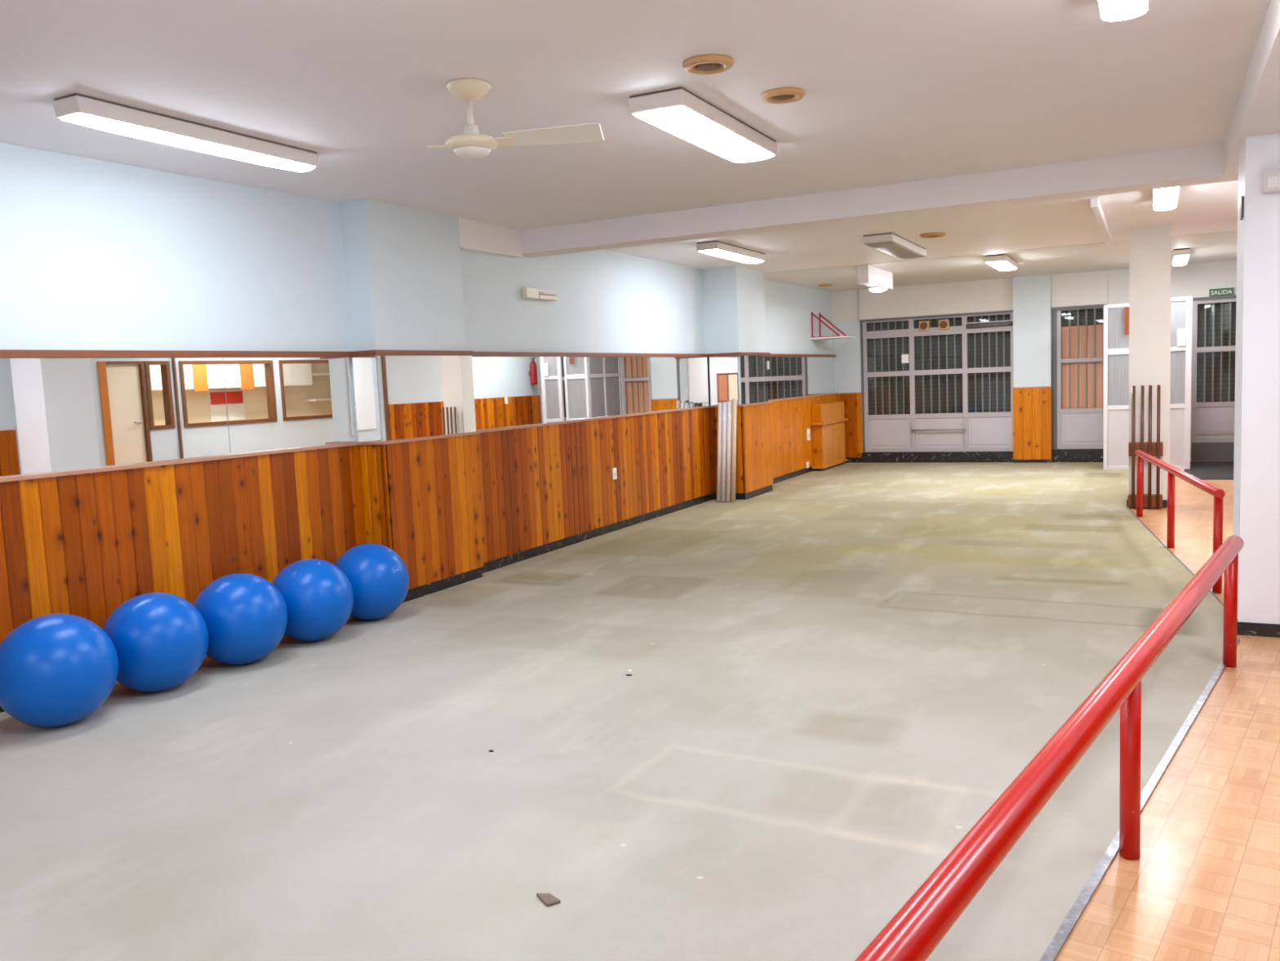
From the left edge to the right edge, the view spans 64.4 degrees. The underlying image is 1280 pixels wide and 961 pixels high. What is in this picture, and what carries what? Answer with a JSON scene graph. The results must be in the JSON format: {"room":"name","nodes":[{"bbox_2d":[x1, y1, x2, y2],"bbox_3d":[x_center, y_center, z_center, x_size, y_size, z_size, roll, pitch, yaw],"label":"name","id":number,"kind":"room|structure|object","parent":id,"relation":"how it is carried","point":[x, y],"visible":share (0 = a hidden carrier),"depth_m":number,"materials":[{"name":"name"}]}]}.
{"room":"exercise studio","nodes":[
{"label":"exercise studio","id":0,"kind":"room"},
{"bbox_2d":[0,142,834,477],"bbox_3d":[-1.701,-0.670,8.610,1.200,3.030,21.900,0,6,27],"label":"wall","id":1,"kind":"structure","parent":0,"point":[95,255],"depth_m":7.27,"materials":[{"name":"blue paint"}]},
{"bbox_2d":[0,357,230,476],"bbox_3d":[-3.578,-0.306,5.202,0.005,0.636,3.474,1,6,29],"label":"wall mirror","id":2,"kind":"object","parent":1,"relation":"attached to","point":[57,414],"visible":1,"depth_m":5.98,"materials":[{"name":"clear glass"}]},
{"bbox_2d":[0,444,365,643],"bbox_3d":[-4.502,0.815,3.500,0.030,1.135,9.810,1,6,29],"label":"wall paneling","id":3,"kind":"structure","parent":1,"relation":"attached to","point":[85,545],"depth_m":6.26,"materials":[{"name":"brown wood"}]},
{"bbox_2d":[222,357,354,453],"bbox_3d":[-2.454,-0.550,7.193,0.005,0.636,1.116,1,6,29],"label":"wall mirror","id":4,"kind":"object","parent":1,"relation":"attached to","point":[273,403],"visible":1,"depth_m":7.14,"materials":[{"name":"clear glass"}]},
{"bbox_2d":[352,355,381,441],"bbox_3d":[-2.053,-0.611,7.637,0.220,0.636,0.005,0,6,27],"label":"wall mirror","id":5,"kind":"object","parent":1,"relation":"attached to","point":[365,378],"visible":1,"depth_m":7.63,"materials":[{"name":"clear glass"}]},
{"bbox_2d":[359,444,393,547],"bbox_3d":[-1.997,0.293,7.709,0.265,1.135,0.030,0,6,27],"label":"wall paneling","id":6,"kind":"structure","parent":1,"relation":"attached to","point":[371,455],"depth_m":7.68,"materials":[{"name":"brown wood"}]},
{"bbox_2d":[0,349,835,357],"bbox_3d":[-1.551,-1.057,8.489,0.532,0.040,21.736,1,6,29],"label":"trim","id":7,"kind":"structure","parent":1,"relation":"attached to","point":[3,353],"depth_m":7.40,"materials":[{"name":"brown wood"}]},
{"bbox_2d":[0,392,837,482],"bbox_3d":[-1.517,-0.392,8.552,0.544,0.022,21.736,1,6,29],"label":"trim","id":8,"kind":"structure","parent":1,"relation":"attached to","point":[34,476],"depth_m":7.21,"materials":[{"name":"brown wood"}]},
{"bbox_2d":[377,355,475,440],"bbox_3d":[-1.668,-0.670,8.074,0.005,0.636,1.108,1,6,29],"label":"wall mirror","id":9,"kind":"object","parent":1,"relation":"attached to","point":[420,396],"visible":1,"depth_m":8.02,"materials":[{"name":"clear glass"}]},
{"bbox_2d":[0,457,862,712],"bbox_3d":[-1.463,0.786,8.703,0.518,0.095,21.801,1,6,29],"label":"baseboard","id":10,"kind":"structure","parent":1,"relation":"attached to","point":[435,586],"depth_m":10.19,"materials":[{"name":"black stone"}]},
{"bbox_2d":[380,434,483,589],"bbox_3d":[-1.637,0.234,8.162,0.030,1.135,1.170,0,6,27],"label":"wall paneling","id":11,"kind":"structure","parent":1,"relation":"attached to","point":[433,487],"depth_m":8.13,"materials":[{"name":"brown wood"}]},
{"bbox_2d":[458,217,522,257],"bbox_3d":[-1.346,-2.119,8.916,0.100,0.240,0.970,0,6,27],"label":"trim","id":12,"kind":"structure","parent":1,"relation":"attached to","point":[474,236],"depth_m":8.88,"materials":[{"name":"paint"}]},
{"bbox_2d":[471,356,570,430],"bbox_3d":[-1.126,-0.827,9.427,0.005,0.636,1.748,1,6,28],"label":"wall mirror","id":13,"kind":"object","parent":1,"relation":"attached to","point":[509,391],"visible":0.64,"depth_m":9.44,"materials":[{"name":"clear glass"}]},
{"bbox_2d":[521,286,558,301],"bbox_3d":[-0.953,-1.784,9.738,0.064,0.100,0.550,0,6,27],"label":"emergency light","id":14,"kind":"object","parent":1,"relation":"attached to","point":[534,293],"visible":1,"depth_m":9.68,"materials":[{"name":"beige plastic"}]},
{"bbox_2d":[475,418,612,562],"bbox_3d":[-0.897,0.036,9.849,0.030,1.135,2.530,0,6,27],"label":"wall paneling","id":15,"kind":"structure","parent":1,"relation":"attached to","point":[539,486],"depth_m":9.74,"materials":[{"name":"brown wood"}]},
{"bbox_2d":[381,406,746,549],"bbox_3d":[-0.269,-0.051,10.457,0.024,1.135,6.549,1,6,30],"label":"trim","id":16,"kind":"structure","parent":1,"relation":"attached to","point":[383,446],"depth_m":7.64,"materials":[{"name":"brown wood"}]},
{"bbox_2d":[567,356,648,420],"bbox_3d":[-0.328,-1.016,11.006,0.005,0.636,1.748,1,6,28],"label":"wall mirror","id":17,"kind":"object","parent":1,"relation":"attached to","point":[599,386],"visible":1,"depth_m":10.95,"materials":[{"name":"clear glass"}]},
{"bbox_2d":[608,407,712,523],"bbox_3d":[0.304,-0.249,12.222,0.030,1.135,2.820,0,6,27],"label":"trim","id":18,"kind":"structure","parent":1,"relation":"attached to","point":[660,460],"depth_m":12.03,"materials":[{"name":"brown wood"}]},
{"bbox_2d":[645,356,708,411],"bbox_3d":[0.475,-1.207,12.595,0.005,0.636,1.768,1,6,28],"label":"wall mirror","id":19,"kind":"object","parent":1,"relation":"attached to","point":[673,382],"visible":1,"depth_m":12.56,"materials":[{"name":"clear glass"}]},
{"bbox_2d":[707,355,738,405],"bbox_3d":[1.089,-1.304,13.313,0.420,0.636,0.005,0,6,27],"label":"wall mirror","id":20,"kind":"object","parent":1,"relation":"attached to","point":[722,371],"visible":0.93,"depth_m":13.31,"materials":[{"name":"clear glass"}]},
{"bbox_2d":[710,406,746,493],"bbox_3d":[1.148,-0.400,13.383,0.487,1.135,0.030,0,6,27],"label":"trim","id":21,"kind":"structure","parent":1,"relation":"attached to","point":[713,411],"depth_m":13.36,"materials":[{"name":"brown wood"}]},
{"bbox_2d":[739,355,768,404],"bbox_3d":[1.538,-1.359,13.680,0.005,0.636,1.028,0,6,27],"label":"wall mirror","id":22,"kind":"object","parent":1,"relation":"attached to","point":[753,369],"visible":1,"depth_m":13.65,"materials":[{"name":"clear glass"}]},
{"bbox_2d":[740,403,773,493],"bbox_3d":[1.592,-0.455,13.755,0.030,1.135,1.100,0,6,27],"label":"trim","id":23,"kind":"structure","parent":1,"relation":"attached to","point":[757,418],"depth_m":13.73,"materials":[{"name":"wood"}]},
{"bbox_2d":[766,356,833,399],"bbox_3d":[2.483,-1.649,16.215,0.005,0.636,4.248,0,6,27],"label":"wall mirror","id":24,"kind":"object","parent":1,"relation":"attached to","point":[787,376],"visible":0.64,"depth_m":16.35,"materials":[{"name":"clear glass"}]},
{"bbox_2d":[770,394,836,477],"bbox_3d":[2.554,-0.745,16.282,0.030,1.135,4.310,0,6,27],"label":"trim","id":25,"kind":"structure","parent":1,"relation":"attached to","point":[791,419],"depth_m":15.91,"materials":[{"name":"wood"}]},
{"bbox_2d":[810,311,855,339],"bbox_3d":[3.231,-2.603,17.030,0.598,0.455,0.640,0,6,27],"label":"wall shelf","id":26,"kind":"object","parent":1,"relation":"attached to","point":[845,336],"visible":1,"depth_m":16.94,"materials":[{"name":"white metal"}]},
{"bbox_2d":[520,142,1223,257],"bbox_3d":[1.433,-2.183,8.220,5.690,0.210,0.300,0,6,27],"label":"beam","id":27,"kind":"structure","parent":1,"relation":"attached to","point":[1204,164],"depth_m":7.80,"materials":[{"name":"paint"}]},
{"bbox_2d":[0,0,1270,292],"bbox_3d":[1.915,-2.216,6.654,9.400,0.120,22.200,0,6,27],"label":"ceiling","id":28,"kind":"structure","parent":0,"point":[897,91],"depth_m":5.05,"materials":[{"name":"paint"}]},
{"bbox_2d":[52,93,319,172],"bbox_3d":[-2.300,-1.788,5.341,0.179,0.115,1.518,0,6,27],"label":"ceiling lamp","id":29,"kind":"object","parent":28,"relation":"attached to","point":[77,108],"visible":1,"depth_m":5.13,"materials":[{"name":"white"}]},
{"bbox_2d":[426,78,604,159],"bbox_3d":[-0.594,-1.688,4.726,0.831,0.338,0.249,-1,6,13],"label":"ceiling fan","id":30,"kind":"object","parent":28,"relation":"hanging from","point":[471,144],"visible":1,"depth_m":4.72,"materials":[{"name":"beige plastic"}]},
{"bbox_2d":[627,86,777,162],"bbox_3d":[0.390,-1.932,5.633,0.299,0.115,1.418,0,6,27],"label":"ceiling lamp","id":31,"kind":"object","parent":28,"relation":"attached to","point":[677,111],"visible":1,"depth_m":5.34,"materials":[{"name":"white"}]},
{"bbox_2d":[682,53,733,75],"bbox_3d":[0.306,-1.868,4.579,0.230,0.028,0.230,0,6,27],"label":"ceiling vent","id":32,"kind":"object","parent":28,"relation":"in","point":[709,64],"visible":1,"depth_m":4.54,"materials":[{"name":"plastic"}]},
{"bbox_2d":[696,240,765,263],"bbox_3d":[1.030,-2.516,11.290,0.239,0.115,1.498,0,6,27],"label":"ceiling lamp","id":33,"kind":"object","parent":28,"relation":"attached to","point":[716,248],"visible":1,"depth_m":11.00,"materials":[{"name":"white"}]},
{"bbox_2d":[698,248,764,263],"bbox_3d":[1.032,-2.474,11.294,0.216,0.030,1.440,0,6,27],"label":"diffuser","id":34,"kind":"object","parent":33,"relation":"attached to","point":[730,254],"depth_m":11.16,"materials":[{"name":"white"}]},
{"bbox_2d":[761,87,804,103],"bbox_3d":[0.723,-1.941,5.137,0.216,0.028,0.216,0,6,27],"label":"ceiling vent","id":35,"kind":"object","parent":28,"relation":"in","point":[781,95],"visible":1,"depth_m":5.10,"materials":[{"name":"plastic"}]},
{"bbox_2d":[857,264,893,289],"bbox_3d":[3.318,-2.845,14.292,0.140,0.235,1.450,0,6,27],"label":"trim","id":36,"kind":"structure","parent":28,"relation":"attached to","point":[868,275],"depth_m":13.93,"materials":[{"name":"paint"}]},
{"bbox_2d":[862,232,926,259],"bbox_3d":[2.875,-2.605,11.395,0.319,0.115,1.798,0,6,27],"label":"ceiling lamp","id":37,"kind":"object","parent":28,"relation":"attached to","point":[891,243],"visible":1,"depth_m":10.95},
{"bbox_2d":[864,240,924,259],"bbox_3d":[2.877,-2.563,11.399,0.296,0.030,1.740,0,6,27],"label":"diffuser","id":38,"kind":"object","parent":37,"relation":"attached to","point":[899,249],"depth_m":11.16,"materials":[{"name":"plastic"}]},
{"bbox_2d":[920,232,946,238],"bbox_3d":[3.109,-2.600,10.793,0.260,0.028,0.260,0,6,27],"label":"ceiling vent","id":39,"kind":"object","parent":28,"relation":"in","point":[930,235],"visible":1,"depth_m":10.73,"materials":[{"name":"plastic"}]},
{"bbox_2d":[984,253,1017,271],"bbox_3d":[4.841,-2.901,13.601,0.259,0.115,1.298,0,6,27],"label":"ceiling lamp","id":40,"kind":"object","parent":28,"relation":"attached to","point":[1002,262],"visible":1,"depth_m":13.15,"materials":[{"name":"white"}]},
{"bbox_2d":[986,260,1016,271],"bbox_3d":[4.843,-2.859,13.605,0.236,0.030,1.240,0,6,27],"label":"diffuser","id":41,"kind":"object","parent":40,"relation":"attached to","point":[1003,265],"depth_m":13.38,"materials":[{"name":"white"}]},
{"bbox_2d":[1090,197,1112,245],"bbox_3d":[4.723,-2.604,10.372,0.060,0.075,3.400,0,6,27],"label":"trim","id":42,"kind":"structure","parent":28,"relation":"attached to","point":[1095,206],"depth_m":9.80,"materials":[{"name":"paint"}]},
{"bbox_2d":[1097,0,1150,21],"bbox_3d":[1.548,-1.750,3.290,0.179,0.115,1.498,0,6,27],"label":"ceiling lamp","id":43,"kind":"object","parent":28,"relation":"attached to","point":[1108,10],"visible":1,"depth_m":3.82,"materials":[{"name":"white"}]},
{"bbox_2d":[1152,186,1180,210],"bbox_3d":[4.372,-2.380,8.458,0.199,0.115,1.398,0,6,27],"label":"ceiling lamp","id":44,"kind":"object","parent":28,"relation":"attached to","point":[1163,199],"visible":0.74,"depth_m":8.38,"materials":[{"name":"white"}]},
{"bbox_2d":[1171,248,1191,266],"bbox_3d":[7.402,-3.042,13.924,0.199,0.115,1.498,0,6,27],"label":"ceiling lamp","id":45,"kind":"object","parent":28,"relation":"attached to","point":[1180,257],"visible":1,"depth_m":13.34,"materials":[{"name":"white"}]},
{"bbox_2d":[1172,254,1189,266],"bbox_3d":[7.403,-3.000,13.928,0.176,0.030,1.440,0,6,27],"label":"diffuser","id":46,"kind":"object","parent":45,"relation":"attached to","point":[1177,260],"depth_m":13.69,"materials":[{"name":"white"}]},
{"bbox_2d":[1221,0,1279,182],"bbox_3d":[1.587,-1.523,1.449,0.690,0.210,12.320,0,6,27],"label":"beam","id":47,"kind":"structure","parent":28,"relation":"attached to","point":[1257,109],"depth_m":4.96,"materials":[{"name":"paint"}]},
{"bbox_2d":[1,466,1279,960],"bbox_3d":[2.026,0.922,6.918,9.400,0.120,22.100,0,6,27],"label":"floor","id":48,"kind":"structure","parent":0,"point":[1204,884],"depth_m":3.44,"materials":[{"name":"tile"}]},
{"bbox_2d":[0,462,1223,960],"bbox_3d":[0.780,0.852,7.517,6.215,0.006,21.660,0,6,27],"label":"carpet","id":49,"kind":"object","parent":48,"relation":"on","point":[838,671],"visible":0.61,"depth_m":4.53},
{"bbox_2d":[0,613,118,727],"bbox_3d":[-2.963,0.959,5.159,0.566,0.562,0.566,0,6,27],"label":"exercise ball","id":50,"kind":"object","parent":49,"relation":"on","point":[56,669],"visible":1,"depth_m":4.97,"materials":[{"name":"blue rubber"}]},
{"bbox_2d":[102,592,208,692],"bbox_3d":[-2.716,0.902,5.698,0.552,0.548,0.552,0,6,27],"label":"exercise ball","id":51,"kind":"object","parent":49,"relation":"on","point":[160,640],"visible":0.94,"depth_m":5.51,"materials":[{"name":"blue rubber"}]},
{"bbox_2d":[193,573,288,665],"bbox_3d":[-2.438,0.840,6.194,0.554,0.550,0.554,0,6,27],"label":"exercise ball","id":52,"kind":"object","parent":49,"relation":"on","point":[245,615],"visible":0.88,"depth_m":6.00,"materials":[{"name":"blue rubber"}]},
{"bbox_2d":[271,558,353,641],"bbox_3d":[-2.167,0.785,6.699,0.542,0.538,0.542,0,6,27],"label":"exercise ball","id":53,"kind":"object","parent":49,"relation":"on","point":[317,595],"visible":0.87,"depth_m":6.51,"materials":[{"name":"blue rubber"}]},
{"bbox_2d":[334,542,408,620],"bbox_3d":[-1.924,0.719,7.244,0.546,0.542,0.546,0,6,27],"label":"exercise ball","id":54,"kind":"object","parent":49,"relation":"on","point":[378,576],"visible":0.88,"depth_m":7.06,"materials":[{"name":"blue rubber"}]},
{"bbox_2d":[536,893,559,906],"bbox_3d":[-0.290,1.315,3.204,0.044,0.009,0.085,-6,7,-31],"label":"scrap","id":55,"kind":"object","parent":49,"relation":"on","point":[548,899],"visible":1,"depth_m":3.19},
{"bbox_2d":[716,402,722,501],"bbox_3d":[1.036,-0.369,13.224,0.064,1.283,0.239,0,6,27],"label":"leaning board","id":56,"kind":"object","parent":49,"relation":"on","point":[720,404],"visible":1,"depth_m":13.20,"materials":[{"name":"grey wood"}]},
{"bbox_2d":[720,401,727,502],"bbox_3d":[1.089,-0.369,13.180,0.064,1.288,0.239,0,6,27],"label":"leaning board","id":57,"kind":"object","parent":49,"relation":"on","point":[724,403],"visible":1,"depth_m":13.16,"materials":[{"name":"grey wood"}]},
{"bbox_2d":[725,400,732,502],"bbox_3d":[1.149,-0.375,13.155,0.064,1.298,0.239,0,6,27],"label":"leaning board","id":58,"kind":"object","parent":49,"relation":"on","point":[729,402],"visible":1,"depth_m":13.13,"materials":[{"name":"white wood"}]},
{"bbox_2d":[730,398,737,502],"bbox_3d":[1.211,-0.390,13.133,0.064,1.328,0.239,0,6,27],"label":"leaning board","id":59,"kind":"object","parent":49,"relation":"on","point":[734,400],"visible":1,"depth_m":13.11,"materials":[{"name":"beige wood"}]},
{"bbox_2d":[810,401,848,470],"bbox_3d":[3.244,-0.774,17.344,0.235,1.094,1.460,0,6,27],"label":"cabinet","id":60,"kind":"object","parent":49,"relation":"on","point":[828,419],"depth_m":17.00,"materials":[{"name":"brown wood"}]},
{"bbox_2d":[854,535,1244,960],"bbox_3d":[1.386,0.928,3.028,0.084,0.680,5.848,2,7,37],"label":"rail","id":61,"kind":"object","parent":48,"relation":"on","point":[914,931],"visible":1,"depth_m":2.55,"materials":[{"name":"metal"}]},
{"bbox_2d":[1103,303,1128,469],"bbox_3d":[7.138,-1.368,14.934,0.600,2.430,0.050,0,6,27],"label":"door","id":62,"kind":"structure","parent":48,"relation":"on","point":[1116,344],"depth_m":14.98,"materials":[{"name":"white metal"}]},
{"bbox_2d":[1124,306,1128,334],"bbox_3d":[7.090,-2.322,14.788,0.085,0.400,0.010,0,6,27],"label":"notice","id":63,"kind":"object","parent":62,"relation":"attached to","point":[1126,308],"visible":0.64,"depth_m":14.79,"materials":[{"name":"orange paper"}]},
{"bbox_2d":[1039,637,1239,960],"bbox_3d":[0.220,1.459,1.583,0.039,0.010,10.667,2,7,37],"label":"trim","id":64,"kind":"structure","parent":48,"relation":"on","point":[1061,935],"depth_m":3.36,"materials":[{"name":"metal"}]},
{"bbox_2d":[1125,506,1223,606],"bbox_3d":[4.550,0.560,8.829,0.022,0.010,5.078,-1,6,19],"label":"trim","id":65,"kind":"structure","parent":48,"relation":"on","point":[1141,522],"depth_m":8.46,"materials":[{"name":"grey metal"}]},
{"bbox_2d":[1135,449,1225,592],"bbox_3d":[4.556,0.210,8.738,0.065,0.720,3.888,-1,6,19],"label":"rail","id":66,"kind":"object","parent":48,"relation":"on","point":[1218,493],"visible":0.99,"depth_m":8.63,"materials":[{"name":"metal"}]},
{"bbox_2d":[1169,296,1191,469],"bbox_3d":[7.681,-1.384,14.658,0.460,2.470,0.050,0,6,27],"label":"door","id":67,"kind":"structure","parent":48,"relation":"on","point":[1180,311],"depth_m":14.61,"materials":[{"name":"white metal"}]},
{"bbox_2d":[1177,328,1185,346],"bbox_3d":[7.726,-2.041,14.514,0.100,0.240,0.015,0,6,27],"label":"notice","id":68,"kind":"object","parent":67,"relation":"attached to","point":[1180,332],"visible":1,"depth_m":14.51,"materials":[{"name":"paper"}]},
{"bbox_2d":[1183,461,1233,479],"bbox_3d":[8.175,-0.149,14.444,0.790,0.012,2.500,0,6,27],"label":"door mat","id":69,"kind":"object","parent":48,"relation":"on","point":[1207,470],"visible":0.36,"depth_m":14.38,"materials":[{"name":"rubber"}]},
{"bbox_2d":[1013,274,1051,387],"bbox_3d":[6.453,-1.814,16.691,0.570,3.030,0.360,0,6,27],"label":"wall pillar","id":70,"kind":"structure","parent":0,"point":[1032,295],"depth_m":16.46,"materials":[{"name":"blue paint"}]},
{"bbox_2d":[1013,459,1051,462],"bbox_3d":[6.431,-0.317,16.668,0.590,0.060,0.020,0,6,27],"label":"baseboard","id":71,"kind":"structure","parent":70,"relation":"attached to","point":[1014,460],"depth_m":16.66,"materials":[{"name":"black stone"}]},
{"bbox_2d":[831,260,1236,462],"bbox_3d":[6.444,-1.820,16.752,6.600,3.030,0.260,0,6,27],"label":"wall","id":72,"kind":"structure","parent":0,"point":[1193,280],"depth_m":16.72,"materials":[{"name":"grey paint"}]},
{"bbox_2d":[832,320,861,392],"bbox_3d":[3.672,-2.163,18.013,0.490,1.300,0.011,0,6,27],"label":"trim","id":73,"kind":"structure","parent":72,"relation":"attached to","point":[847,360],"depth_m":18.00,"materials":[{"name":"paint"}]},
{"bbox_2d":[836,393,862,457],"bbox_3d":[3.724,-0.975,18.109,0.469,1.135,0.030,0,6,27],"label":"trim","id":74,"kind":"structure","parent":72,"relation":"attached to","point":[852,402],"depth_m":18.06,"materials":[{"name":"brown wood"}]},
{"bbox_2d":[860,321,865,452],"bbox_3d":[3.943,-1.657,17.967,0.040,2.320,0.080,0,6,27],"label":"trim","id":75,"kind":"structure","parent":72,"relation":"attached to","point":[861,322],"depth_m":17.93,"materials":[{"name":"grey metal"}]},
{"bbox_2d":[859,310,1013,321],"bbox_3d":[4.989,-2.784,17.239,2.550,0.035,0.035,0,6,27],"label":"trim","id":76,"kind":"structure","parent":72,"relation":"attached to","point":[1002,311],"depth_m":17.19,"materials":[{"name":"grey metal"}]},
{"bbox_2d":[862,311,1013,452],"bbox_3d":[5.070,-1.649,17.371,2.510,2.315,0.168,0,6,27],"label":"window","id":77,"kind":"structure","parent":72,"relation":"in","point":[966,431],"depth_m":17.43,"materials":[{"name":"grey paint"}]},
{"bbox_2d":[938,319,949,329],"bbox_3d":[5.136,-2.632,17.189,0.170,0.170,0.064,0,6,27],"label":"fan","id":78,"kind":"object","parent":77,"relation":"attached to","point":[944,324],"visible":1,"depth_m":17.16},
{"bbox_2d":[966,320,1013,328],"bbox_3d":[5.786,-2.585,16.846,0.731,0.100,0.070,0,6,27],"label":"blind","id":79,"kind":"object","parent":77,"relation":"attached to","point":[1005,322],"visible":1,"depth_m":16.82,"materials":[{"name":"grey metal"}]},
{"bbox_2d":[866,314,1010,414],"bbox_3d":[5.173,-1.685,17.619,2.550,2.500,0.030,0,6,27],"label":"roller shutter","id":80,"kind":"object","parent":72,"relation":"attached to","point":[917,340],"visible":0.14,"depth_m":17.57,"materials":[{"name":"metal"}]},
{"bbox_2d":[862,448,1103,462],"bbox_3d":[5.718,-0.415,17.174,3.940,0.215,0.160,0,6,27],"label":"baseboard","id":81,"kind":"structure","parent":72,"relation":"attached to","point":[1057,455],"depth_m":17.18,"materials":[{"name":"black stone"}]},
{"bbox_2d":[764,230,1237,292],"bbox_3d":[5.343,-3.088,14.660,6.480,0.004,4.150,0,6,27],"label":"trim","id":82,"kind":"structure","parent":72,"relation":"attached to","point":[1220,246],"depth_m":14.36,"materials":[{"name":"grey paint"}]},
{"bbox_2d":[1013,386,1051,459],"bbox_3d":[6.403,-0.926,16.604,0.590,1.165,0.030,0,6,27],"label":"trim","id":83,"kind":"structure","parent":72,"relation":"attached to","point":[1032,406],"depth_m":16.59,"materials":[{"name":"wood"}]},
{"bbox_2d":[1051,310,1057,448],"bbox_3d":[6.746,-1.647,16.552,0.080,2.300,0.080,0,6,27],"label":"trim","id":84,"kind":"structure","parent":72,"relation":"attached to","point":[1054,313],"depth_m":16.52,"materials":[{"name":"grey metal"}]},
{"bbox_2d":[1051,303,1106,310],"bbox_3d":[7.003,-2.764,16.224,0.820,0.045,0.035,0,6,27],"label":"trim","id":85,"kind":"structure","parent":72,"relation":"attached to","point":[1103,304],"depth_m":16.21,"materials":[{"name":"grey metal"}]},
{"bbox_2d":[1057,306,1103,448],"bbox_3d":[7.118,-1.653,16.380,0.740,2.285,0.090,0,6,27],"label":"door","id":86,"kind":"structure","parent":72,"relation":"in","point":[1077,428],"depth_m":16.42,"materials":[{"name":"grey paint"}]},
{"bbox_2d":[1061,324,1102,408],"bbox_3d":[7.139,-1.796,16.420,0.720,1.390,0.010,0,6,27],"label":"window blind","id":87,"kind":"object","parent":86,"relation":"attached to","point":[1099,328],"visible":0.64,"depth_m":16.41,"materials":[{"name":"plastic"}]},
{"bbox_2d":[1061,308,1102,326],"bbox_3d":[7.177,-1.671,16.608,0.840,2.500,0.030,0,6,27],"label":"window pane","id":88,"kind":"object","parent":86,"relation":"attached to","point":[1099,312],"visible":0.07,"depth_m":16.48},
{"bbox_2d":[1191,442,1234,462],"bbox_3d":[8.855,-0.439,15.632,0.670,0.300,0.080,0,6,27],"label":"trim","id":89,"kind":"structure","parent":72,"relation":"attached to","point":[1200,451],"depth_m":15.62,"materials":[{"name":"grey metal"}]},
{"bbox_2d":[1191,297,1235,442],"bbox_3d":[8.809,-1.669,15.524,0.670,2.170,0.090,0,6,27],"label":"door","id":90,"kind":"structure","parent":72,"relation":"in","point":[1213,421],"depth_m":15.56,"materials":[{"name":"grey paint"}]},
{"bbox_2d":[1192,294,1236,300],"bbox_3d":[8.751,-2.765,15.394,0.670,0.040,0.100,0,6,27],"label":"trim","id":91,"kind":"structure","parent":72,"relation":"attached to","point":[1223,296],"depth_m":15.38,"materials":[{"name":"grey metal"}]},
{"bbox_2d":[1196,302,1235,402],"bbox_3d":[8.923,-1.658,15.727,0.750,2.500,0.030,0,6,27],"label":"roller shutter","id":92,"kind":"object","parent":72,"relation":"attached to","point":[1201,307],"visible":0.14,"depth_m":15.69,"materials":[{"name":"metal"}]},
{"bbox_2d":[1208,287,1233,297],"bbox_3d":[8.770,-2.836,15.341,0.320,0.120,0.041,0,6,27],"label":"exit sign","id":93,"kind":"object","parent":72,"relation":"attached to","point":[1220,291],"visible":1,"depth_m":15.33,"materials":[{"name":"green plastic"}]},
{"bbox_2d":[1128,223,1171,499],"bbox_3d":[5.595,-1.233,11.166,0.400,3.030,0.400,0,6,27],"label":"column","id":94,"kind":"structure","parent":0,"point":[1150,246],"depth_m":10.95,"materials":[{"name":"grey paint"}]},
{"bbox_2d":[1128,441,1163,507],"bbox_3d":[5.494,-0.062,11.054,0.335,0.708,0.130,0,6,27],"label":"rack","id":95,"kind":"object","parent":94,"relation":"attached to","point":[1137,443],"visible":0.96,"depth_m":10.99,"materials":[{"name":"brown wood"}]},
{"bbox_2d":[1131,386,1135,508],"bbox_3d":[5.342,-0.359,11.011,0.033,1.328,0.053,0,6,27],"label":"wooden pole","id":96,"kind":"object","parent":95,"relation":"in","point":[1133,434],"visible":1,"depth_m":11.00,"materials":[{"name":"brown wood"}]},
{"bbox_2d":[1140,385,1144,508],"bbox_3d":[5.418,-0.358,10.972,0.033,1.328,0.053,0,6,27],"label":"wooden pole","id":97,"kind":"object","parent":95,"relation":"in","point":[1142,397],"visible":0.76,"depth_m":10.94,"materials":[{"name":"brown wood"}]},
{"bbox_2d":[1147,385,1151,508],"bbox_3d":[5.485,-0.358,10.938,0.033,1.328,0.053,0,6,27],"label":"wooden pole","id":98,"kind":"object","parent":95,"relation":"in","point":[1149,464],"visible":1,"depth_m":10.93,"materials":[{"name":"brown wood"}]},
{"bbox_2d":[1155,385,1160,508],"bbox_3d":[5.556,-0.357,10.902,0.033,1.328,0.053,0,6,27],"label":"wooden pole","id":99,"kind":"object","parent":95,"relation":"in","point":[1158,387],"visible":1,"depth_m":10.89,"materials":[{"name":"brown wood"}]},
{"bbox_2d":[1232,133,1279,623],"bbox_3d":[3.846,-0.534,5.897,0.650,2.820,0.570,0,6,27],"label":"column","id":100,"kind":"structure","parent":0,"point":[1256,461],"depth_m":5.77,"materials":[{"name":"white paint"}]},
{"bbox_2d":[1236,620,1279,637],"bbox_3d":[3.904,0.831,6.032,0.680,0.075,0.600,0,6,27],"label":"baseboard","id":101,"kind":"structure","parent":100,"relation":"attached to","point":[1251,628],"depth_m":5.87,"materials":[{"name":"black stone"}]},
{"bbox_2d":[1262,168,1279,193],"bbox_3d":[3.576,-1.643,5.536,0.320,0.120,0.074,0,6,27],"label":"emergency light","id":102,"kind":"object","parent":100,"relation":"attached to","point":[1270,178],"visible":1,"depth_m":5.57,"materials":[{"name":"white plastic"}]},
{"bbox_2d":[1266,175,1279,188],"bbox_3d":[3.562,-1.630,5.509,0.280,0.060,0.010,0,6,27],"label":"diffuser","id":103,"kind":"object","parent":102,"relation":"attached to","point":[1273,181],"depth_m":5.56,"materials":[{"name":"white plastic"}]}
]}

